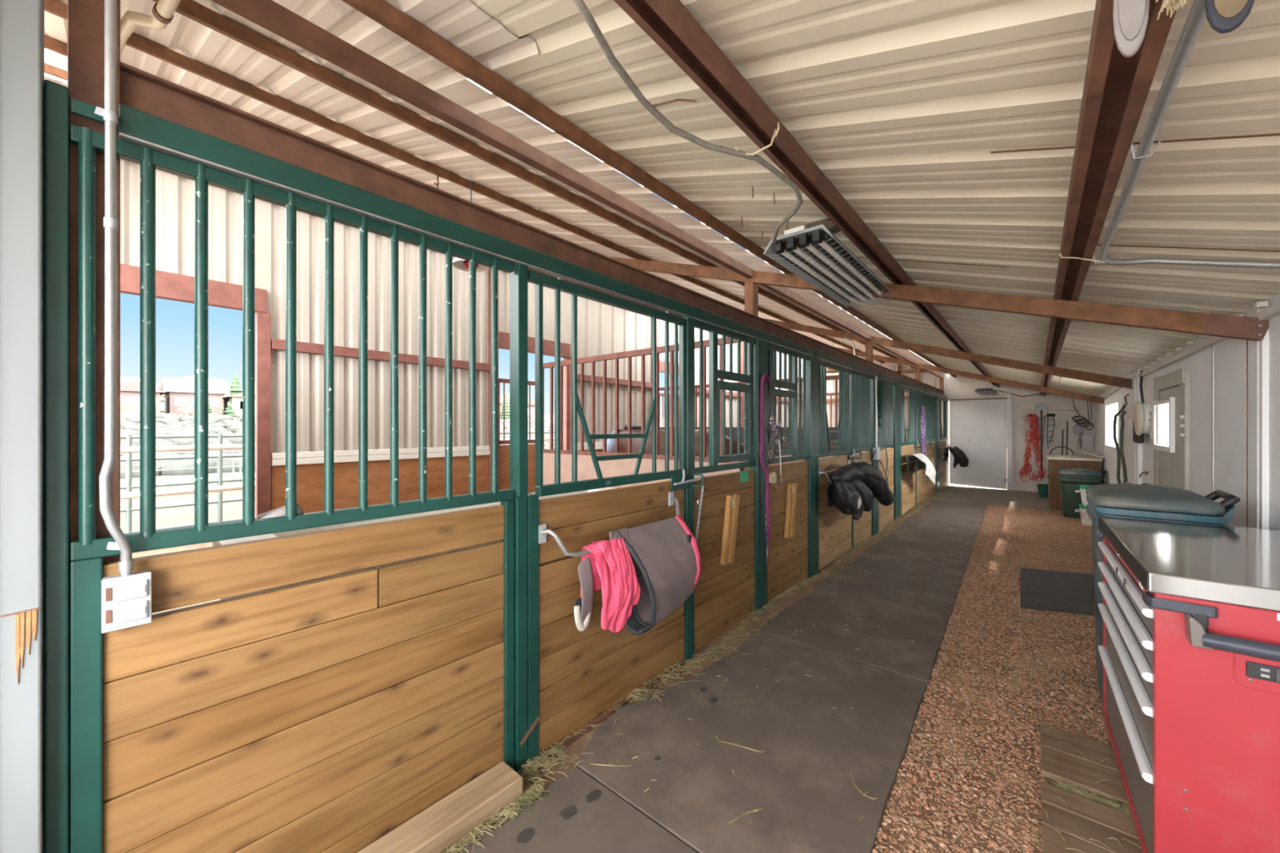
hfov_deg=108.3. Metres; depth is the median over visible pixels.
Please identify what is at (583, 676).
door
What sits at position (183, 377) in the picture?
house
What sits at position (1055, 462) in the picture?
base cabinet
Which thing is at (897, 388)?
post
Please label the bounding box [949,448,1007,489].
yard
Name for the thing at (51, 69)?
purlin
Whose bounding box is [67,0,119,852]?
column
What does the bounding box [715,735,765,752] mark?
stalk
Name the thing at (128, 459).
fence
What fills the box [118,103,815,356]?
header rail
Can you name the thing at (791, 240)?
socket
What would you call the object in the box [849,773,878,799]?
stalk
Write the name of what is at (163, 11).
pipe
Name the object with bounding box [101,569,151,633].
outlet box
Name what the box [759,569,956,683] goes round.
rubber mat
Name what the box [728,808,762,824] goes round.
stalk
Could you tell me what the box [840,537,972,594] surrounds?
rubber mat
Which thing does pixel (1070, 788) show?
hay
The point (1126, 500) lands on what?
bin
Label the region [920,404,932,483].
halter
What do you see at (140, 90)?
header beam
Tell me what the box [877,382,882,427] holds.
garland
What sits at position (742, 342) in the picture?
wall column
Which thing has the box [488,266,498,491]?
wall column
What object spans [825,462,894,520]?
coat
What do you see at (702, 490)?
chain
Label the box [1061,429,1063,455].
handle
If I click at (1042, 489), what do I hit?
bucket
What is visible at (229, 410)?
pine tree
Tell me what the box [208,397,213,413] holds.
pine tree
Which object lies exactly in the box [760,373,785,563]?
lead rope
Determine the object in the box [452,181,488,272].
heat lamp
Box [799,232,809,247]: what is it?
socket
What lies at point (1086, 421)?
bundle
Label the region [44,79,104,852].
post
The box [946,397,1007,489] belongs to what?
door
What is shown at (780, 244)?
socket
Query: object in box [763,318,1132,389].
rafter
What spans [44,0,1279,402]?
ceiling
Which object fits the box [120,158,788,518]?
wall
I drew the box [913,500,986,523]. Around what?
rubber mat
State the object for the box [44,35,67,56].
purlin
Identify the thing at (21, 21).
door frame
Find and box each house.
[120,377,139,383]
[120,381,165,413]
[159,377,228,415]
[182,376,222,380]
[222,392,255,415]
[499,393,534,419]
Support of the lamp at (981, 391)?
hanging from the purlin at (668, 24)
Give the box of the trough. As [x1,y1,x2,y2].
[212,487,614,599]
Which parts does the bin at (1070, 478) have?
lid, handle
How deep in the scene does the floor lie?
3.73 m
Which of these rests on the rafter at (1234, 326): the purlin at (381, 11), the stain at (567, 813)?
the purlin at (381, 11)
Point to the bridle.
(1037, 416)
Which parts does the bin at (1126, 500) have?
lid, handle, hinge arm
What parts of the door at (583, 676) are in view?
door frame, latch plate, pull handle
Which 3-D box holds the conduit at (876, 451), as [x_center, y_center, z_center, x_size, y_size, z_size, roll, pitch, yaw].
[3.118,0.150,6.036,0.057,1.601,0.782,0,0,40]
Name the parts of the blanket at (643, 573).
white trim, pink trim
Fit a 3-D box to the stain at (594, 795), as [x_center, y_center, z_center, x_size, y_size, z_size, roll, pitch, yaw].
[-0.174,1.388,1.736,0.046,0.004,0.070,0,0,40]
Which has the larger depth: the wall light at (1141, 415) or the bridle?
the bridle
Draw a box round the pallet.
[1040,723,1142,852]
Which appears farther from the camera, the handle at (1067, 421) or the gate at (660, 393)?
the handle at (1067, 421)
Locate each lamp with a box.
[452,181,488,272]
[763,217,893,307]
[826,337,839,373]
[973,382,997,395]
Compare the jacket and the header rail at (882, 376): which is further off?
the jacket
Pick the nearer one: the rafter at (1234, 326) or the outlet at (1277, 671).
the outlet at (1277, 671)
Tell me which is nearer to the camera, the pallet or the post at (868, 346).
the pallet
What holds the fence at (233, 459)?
on the paddock
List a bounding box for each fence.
[120,412,554,478]
[120,431,554,533]
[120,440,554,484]
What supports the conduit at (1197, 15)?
attached to the purlin at (1116, 89)
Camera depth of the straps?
9.41 m
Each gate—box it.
[498,377,535,493]
[659,392,679,426]
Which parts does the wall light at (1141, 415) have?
dish, cord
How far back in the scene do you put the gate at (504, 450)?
6.27 m
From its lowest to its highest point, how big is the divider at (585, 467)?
2.130 m
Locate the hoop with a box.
[1048,446,1074,455]
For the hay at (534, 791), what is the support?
on the floor
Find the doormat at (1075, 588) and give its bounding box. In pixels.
[1020,568,1093,615]
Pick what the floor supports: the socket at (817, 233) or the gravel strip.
the gravel strip
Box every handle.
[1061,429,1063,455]
[1066,421,1068,455]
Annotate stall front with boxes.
[70,124,808,852]
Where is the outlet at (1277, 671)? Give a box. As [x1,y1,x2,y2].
[1275,668,1279,682]
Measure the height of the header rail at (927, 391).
0.072 m
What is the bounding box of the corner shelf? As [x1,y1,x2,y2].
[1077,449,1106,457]
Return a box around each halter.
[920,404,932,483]
[1046,415,1054,448]
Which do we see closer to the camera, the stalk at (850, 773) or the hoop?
the stalk at (850, 773)
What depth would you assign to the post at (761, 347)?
3.49 m
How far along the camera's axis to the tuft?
0.70 m
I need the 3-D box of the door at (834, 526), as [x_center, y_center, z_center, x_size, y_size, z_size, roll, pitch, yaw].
[2.459,0.344,5.267,0.160,2.153,2.365,0,0,40]
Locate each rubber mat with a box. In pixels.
[457,766,697,852]
[575,630,928,852]
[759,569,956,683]
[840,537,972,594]
[885,515,981,550]
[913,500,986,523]
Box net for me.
[1018,413,1045,482]
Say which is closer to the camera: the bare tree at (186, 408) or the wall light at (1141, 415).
the wall light at (1141, 415)
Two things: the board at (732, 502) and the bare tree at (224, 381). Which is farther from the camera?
the bare tree at (224, 381)
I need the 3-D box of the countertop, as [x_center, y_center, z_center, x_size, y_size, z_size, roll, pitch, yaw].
[1.897,0.416,1.493,0.497,0.053,1.063,0,0,40]
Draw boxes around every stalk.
[590,763,631,766]
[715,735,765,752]
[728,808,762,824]
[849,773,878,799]
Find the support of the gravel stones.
on the gravel strip
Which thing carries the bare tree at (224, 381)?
on the field
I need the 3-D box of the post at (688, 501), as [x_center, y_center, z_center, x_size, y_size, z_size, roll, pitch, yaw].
[0.285,0.368,2.809,0.066,2.064,0.078,0,0,40]
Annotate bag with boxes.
[1073,424,1083,434]
[1127,406,1144,443]
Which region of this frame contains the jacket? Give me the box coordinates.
[942,446,968,468]
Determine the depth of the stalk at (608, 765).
1.89 m
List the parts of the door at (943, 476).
door frame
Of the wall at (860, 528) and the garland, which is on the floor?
the wall at (860, 528)
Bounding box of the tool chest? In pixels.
[1097,515,1279,852]
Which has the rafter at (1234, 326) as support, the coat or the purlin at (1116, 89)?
the purlin at (1116, 89)
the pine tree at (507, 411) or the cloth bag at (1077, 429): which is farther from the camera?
the pine tree at (507, 411)
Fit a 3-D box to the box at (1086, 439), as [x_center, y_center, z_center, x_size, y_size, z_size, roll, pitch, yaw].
[9.126,0.282,9.425,0.160,0.265,0.100,0,0,40]
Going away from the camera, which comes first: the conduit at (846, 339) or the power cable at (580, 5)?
the power cable at (580, 5)
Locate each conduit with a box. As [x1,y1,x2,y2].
[93,0,134,576]
[844,337,855,355]
[871,376,888,480]
[1018,409,1079,422]
[1059,0,1279,268]
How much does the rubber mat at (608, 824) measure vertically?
0.023 m
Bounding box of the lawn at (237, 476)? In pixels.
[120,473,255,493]
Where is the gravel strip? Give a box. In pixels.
[872,505,1120,852]
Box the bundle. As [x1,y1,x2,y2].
[1071,399,1093,430]
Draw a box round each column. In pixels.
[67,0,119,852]
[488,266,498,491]
[651,317,658,428]
[740,341,743,426]
[744,382,750,470]
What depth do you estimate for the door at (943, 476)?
10.59 m
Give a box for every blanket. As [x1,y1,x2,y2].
[573,515,700,635]
[906,453,936,484]
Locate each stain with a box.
[516,827,534,844]
[560,805,576,820]
[586,790,601,803]
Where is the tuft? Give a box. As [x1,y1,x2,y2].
[1155,0,1191,19]
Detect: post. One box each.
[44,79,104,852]
[510,262,540,773]
[682,316,694,660]
[744,281,758,316]
[750,338,768,613]
[804,355,819,577]
[865,342,872,362]
[868,376,879,535]
[890,382,902,520]
[915,366,919,381]
[934,395,940,492]
[939,378,943,391]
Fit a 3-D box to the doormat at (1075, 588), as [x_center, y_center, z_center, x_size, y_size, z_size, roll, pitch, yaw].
[3.566,1.378,3.939,0.519,0.020,1.414,0,0,40]
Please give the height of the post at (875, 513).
2.064 m
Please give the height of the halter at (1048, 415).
0.701 m
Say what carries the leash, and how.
hanging from the cloth bag at (1077, 429)
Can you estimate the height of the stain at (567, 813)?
0.004 m
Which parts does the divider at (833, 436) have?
frame, plywood panel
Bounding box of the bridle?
[1037,416,1044,445]
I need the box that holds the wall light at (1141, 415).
[1133,370,1152,435]
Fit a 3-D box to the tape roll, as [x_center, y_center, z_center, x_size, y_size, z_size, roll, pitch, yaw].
[1.047,0.400,3.656,0.032,0.089,0.090,0,0,40]
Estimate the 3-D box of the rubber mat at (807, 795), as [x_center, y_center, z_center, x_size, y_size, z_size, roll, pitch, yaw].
[0.621,1.399,2.237,1.156,0.023,1.652,0,0,40]
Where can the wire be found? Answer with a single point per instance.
(1147, 473)
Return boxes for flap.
[255,502,304,519]
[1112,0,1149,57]
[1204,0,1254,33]
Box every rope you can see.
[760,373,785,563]
[1112,394,1129,484]
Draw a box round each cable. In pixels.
[572,0,803,243]
[994,389,1048,396]
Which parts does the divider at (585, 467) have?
plywood panel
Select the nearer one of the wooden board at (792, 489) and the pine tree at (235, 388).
the wooden board at (792, 489)
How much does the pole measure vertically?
1.208 m
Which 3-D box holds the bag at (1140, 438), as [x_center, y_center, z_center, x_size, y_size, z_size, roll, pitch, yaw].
[4.576,-0.020,4.265,0.056,0.330,0.470,0,0,40]
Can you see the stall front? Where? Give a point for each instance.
(324, 715)
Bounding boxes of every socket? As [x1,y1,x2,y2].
[774,239,784,253]
[786,235,796,250]
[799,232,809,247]
[813,228,822,244]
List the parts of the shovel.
handle, blade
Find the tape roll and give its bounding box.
[768,471,776,484]
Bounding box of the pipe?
[120,0,181,56]
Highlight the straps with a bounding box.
[1087,400,1092,420]
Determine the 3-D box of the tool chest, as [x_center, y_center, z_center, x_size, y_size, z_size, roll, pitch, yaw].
[1.879,0.870,1.480,0.508,0.960,1.122,0,0,40]
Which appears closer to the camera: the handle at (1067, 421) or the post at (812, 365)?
the post at (812, 365)
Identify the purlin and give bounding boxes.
[44,0,884,364]
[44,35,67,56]
[44,62,67,80]
[152,0,915,368]
[342,0,956,377]
[613,0,999,387]
[1040,0,1176,396]
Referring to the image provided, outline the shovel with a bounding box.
[1035,402,1047,479]
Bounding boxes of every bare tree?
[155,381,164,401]
[177,401,191,415]
[222,379,231,406]
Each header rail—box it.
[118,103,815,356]
[879,373,925,392]
[925,388,947,399]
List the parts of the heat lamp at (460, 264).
lamp shade, bulb, cord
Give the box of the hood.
[831,479,859,515]
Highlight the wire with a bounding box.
[1138,471,1148,477]
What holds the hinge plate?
attached to the wall at (1235, 383)
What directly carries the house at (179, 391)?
on the field
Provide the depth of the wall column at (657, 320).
8.63 m
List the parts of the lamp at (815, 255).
coiled cord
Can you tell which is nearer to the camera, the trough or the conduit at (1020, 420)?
the trough
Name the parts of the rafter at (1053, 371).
plate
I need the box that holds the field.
[120,405,664,479]
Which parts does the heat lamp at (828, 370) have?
lamp shade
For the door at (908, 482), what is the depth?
7.69 m
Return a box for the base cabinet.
[1046,454,1102,511]
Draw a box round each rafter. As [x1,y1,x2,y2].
[608,256,1269,341]
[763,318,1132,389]
[835,346,1106,404]
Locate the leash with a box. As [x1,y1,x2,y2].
[1079,432,1082,448]
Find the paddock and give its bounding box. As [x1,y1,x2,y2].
[120,488,255,559]
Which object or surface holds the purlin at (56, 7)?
on the rafter at (1234, 326)
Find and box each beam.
[120,61,944,398]
[210,0,943,378]
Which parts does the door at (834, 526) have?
door frame, header rail, latch plate, pull handle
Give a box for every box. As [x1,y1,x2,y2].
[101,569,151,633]
[1081,434,1093,448]
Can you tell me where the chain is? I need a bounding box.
[695,485,703,542]
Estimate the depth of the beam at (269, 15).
1.76 m
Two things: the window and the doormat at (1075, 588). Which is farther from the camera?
the window
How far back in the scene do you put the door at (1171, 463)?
3.23 m
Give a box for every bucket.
[1036,484,1048,497]
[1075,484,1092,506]
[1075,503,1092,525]
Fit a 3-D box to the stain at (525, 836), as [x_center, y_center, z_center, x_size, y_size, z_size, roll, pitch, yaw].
[-0.387,1.388,1.569,0.050,0.004,0.068,0,0,40]
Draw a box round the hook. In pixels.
[434,174,439,188]
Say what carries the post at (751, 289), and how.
on the header beam at (140, 90)
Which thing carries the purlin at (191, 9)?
on the rafter at (1234, 326)
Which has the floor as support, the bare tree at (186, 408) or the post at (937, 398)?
the post at (937, 398)
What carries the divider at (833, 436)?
on the floor
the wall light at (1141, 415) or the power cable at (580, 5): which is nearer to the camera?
the power cable at (580, 5)
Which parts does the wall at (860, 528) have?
rail, frame, frame, rail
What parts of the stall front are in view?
rail, frame, rail, frame, feed door, green plate, feed door, rail, frame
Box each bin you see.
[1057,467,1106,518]
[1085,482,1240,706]
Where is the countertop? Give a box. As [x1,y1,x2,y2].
[1098,515,1279,612]
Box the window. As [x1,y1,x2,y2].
[1104,393,1121,457]
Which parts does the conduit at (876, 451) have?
cord, cord, cord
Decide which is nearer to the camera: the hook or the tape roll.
the hook
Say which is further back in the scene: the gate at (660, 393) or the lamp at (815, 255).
the gate at (660, 393)
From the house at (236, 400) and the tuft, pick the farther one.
the house at (236, 400)
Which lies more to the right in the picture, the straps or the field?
the straps
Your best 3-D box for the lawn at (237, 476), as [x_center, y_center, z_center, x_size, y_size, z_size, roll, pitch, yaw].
[-9.187,1.480,14.419,4.300,0.100,70.000,0,0,40]
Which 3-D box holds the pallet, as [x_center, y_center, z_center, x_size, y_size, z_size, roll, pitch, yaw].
[1.667,1.385,1.365,0.727,0.070,1.340,0,0,40]
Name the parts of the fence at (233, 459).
rail, rail, post, post, rail, rail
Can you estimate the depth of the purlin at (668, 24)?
1.37 m
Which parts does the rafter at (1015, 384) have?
plate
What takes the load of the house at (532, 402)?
on the field
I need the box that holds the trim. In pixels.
[1093,301,1279,406]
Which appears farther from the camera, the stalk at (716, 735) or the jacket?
the jacket
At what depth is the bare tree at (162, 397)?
59.32 m
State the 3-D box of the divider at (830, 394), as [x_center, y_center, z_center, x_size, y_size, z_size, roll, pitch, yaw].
[3.847,0.335,9.996,3.570,2.130,0.050,0,0,40]
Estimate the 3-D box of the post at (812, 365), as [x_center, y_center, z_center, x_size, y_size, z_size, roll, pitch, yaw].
[1.629,0.368,4.382,0.066,2.064,0.220,0,0,40]
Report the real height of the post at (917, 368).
0.292 m
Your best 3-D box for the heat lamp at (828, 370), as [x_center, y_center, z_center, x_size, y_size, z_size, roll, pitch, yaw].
[3.151,-1.170,7.540,0.283,0.580,0.283,0,0,40]
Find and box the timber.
[356,761,522,852]
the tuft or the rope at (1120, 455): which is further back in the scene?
the rope at (1120, 455)
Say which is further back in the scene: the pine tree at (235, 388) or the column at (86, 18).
the pine tree at (235, 388)
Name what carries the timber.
on the floor
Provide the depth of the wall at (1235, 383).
2.40 m
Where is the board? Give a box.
[1027,413,1055,417]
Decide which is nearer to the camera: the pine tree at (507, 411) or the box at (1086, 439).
the box at (1086, 439)
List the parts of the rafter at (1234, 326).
plate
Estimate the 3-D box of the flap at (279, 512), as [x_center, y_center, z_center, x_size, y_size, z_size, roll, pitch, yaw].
[-1.022,0.234,1.313,0.060,0.031,0.100,0,0,40]
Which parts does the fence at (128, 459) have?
post, post, rail, rail, rail, post, rail, rail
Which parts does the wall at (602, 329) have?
doorway frame, white rail, doorway frame, white rail, doorway frame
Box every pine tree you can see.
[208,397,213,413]
[222,371,242,411]
[224,400,236,417]
[499,392,510,419]
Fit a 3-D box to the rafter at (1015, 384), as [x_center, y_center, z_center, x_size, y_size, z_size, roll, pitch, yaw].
[4.821,-1.359,9.156,6.265,2.007,0.063,0,0,40]
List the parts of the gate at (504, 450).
plywood panel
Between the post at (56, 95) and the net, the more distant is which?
the net
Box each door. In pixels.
[528,270,704,764]
[814,350,879,574]
[900,385,922,518]
[939,398,950,489]
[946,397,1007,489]
[1153,367,1190,491]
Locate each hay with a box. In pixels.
[440,485,953,852]
[885,506,1141,852]
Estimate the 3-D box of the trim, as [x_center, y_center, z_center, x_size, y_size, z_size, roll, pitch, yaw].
[4.415,-0.460,3.956,0.128,0.087,14.551,0,0,41]
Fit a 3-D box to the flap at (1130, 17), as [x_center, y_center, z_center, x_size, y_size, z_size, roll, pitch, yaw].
[0.749,-0.686,0.707,0.043,0.236,0.016,0,0,40]
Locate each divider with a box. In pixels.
[542,337,741,488]
[659,374,862,482]
[742,390,911,452]
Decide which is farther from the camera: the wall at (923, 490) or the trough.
the wall at (923, 490)
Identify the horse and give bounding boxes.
[606,424,744,471]
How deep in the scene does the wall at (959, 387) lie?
10.16 m
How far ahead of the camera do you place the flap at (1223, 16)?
0.66 m
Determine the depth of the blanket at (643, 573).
2.18 m
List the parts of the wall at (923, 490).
frame, rail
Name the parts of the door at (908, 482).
door frame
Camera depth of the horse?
5.86 m
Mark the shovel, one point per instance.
(1041, 409)
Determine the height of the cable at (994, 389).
0.225 m
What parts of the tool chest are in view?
pull, pull, pull, pull, pull, drawer, drawer, drawer, drawer, drawer, handle plate, handle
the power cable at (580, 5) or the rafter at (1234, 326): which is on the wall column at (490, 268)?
the rafter at (1234, 326)
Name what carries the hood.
attached to the coat
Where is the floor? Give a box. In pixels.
[151,485,1062,799]
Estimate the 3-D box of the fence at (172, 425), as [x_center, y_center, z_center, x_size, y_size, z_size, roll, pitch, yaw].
[-13.041,0.021,51.504,48.847,3.207,67.081,0,0,40]
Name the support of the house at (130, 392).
on the field
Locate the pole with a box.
[1075,434,1079,455]
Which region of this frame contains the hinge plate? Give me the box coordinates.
[1148,405,1153,439]
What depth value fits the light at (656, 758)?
1.94 m
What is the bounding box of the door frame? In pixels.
[0,0,44,852]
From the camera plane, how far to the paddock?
7.71 m
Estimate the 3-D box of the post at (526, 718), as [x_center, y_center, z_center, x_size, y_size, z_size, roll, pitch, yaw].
[-0.478,0.368,1.915,0.066,2.064,0.113,0,0,40]
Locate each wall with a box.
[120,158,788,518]
[797,331,1094,492]
[851,369,894,548]
[913,390,936,504]
[1092,293,1279,530]
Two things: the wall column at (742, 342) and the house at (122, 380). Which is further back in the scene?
the house at (122, 380)
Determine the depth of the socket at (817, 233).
2.12 m
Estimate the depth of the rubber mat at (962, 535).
6.09 m
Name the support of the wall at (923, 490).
on the floor
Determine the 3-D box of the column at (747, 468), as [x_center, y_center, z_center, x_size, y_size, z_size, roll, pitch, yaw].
[0.878,0.361,3.642,0.075,2.118,0.090,0,0,40]
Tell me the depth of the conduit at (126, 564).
1.02 m
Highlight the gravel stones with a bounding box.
[871,505,1124,852]

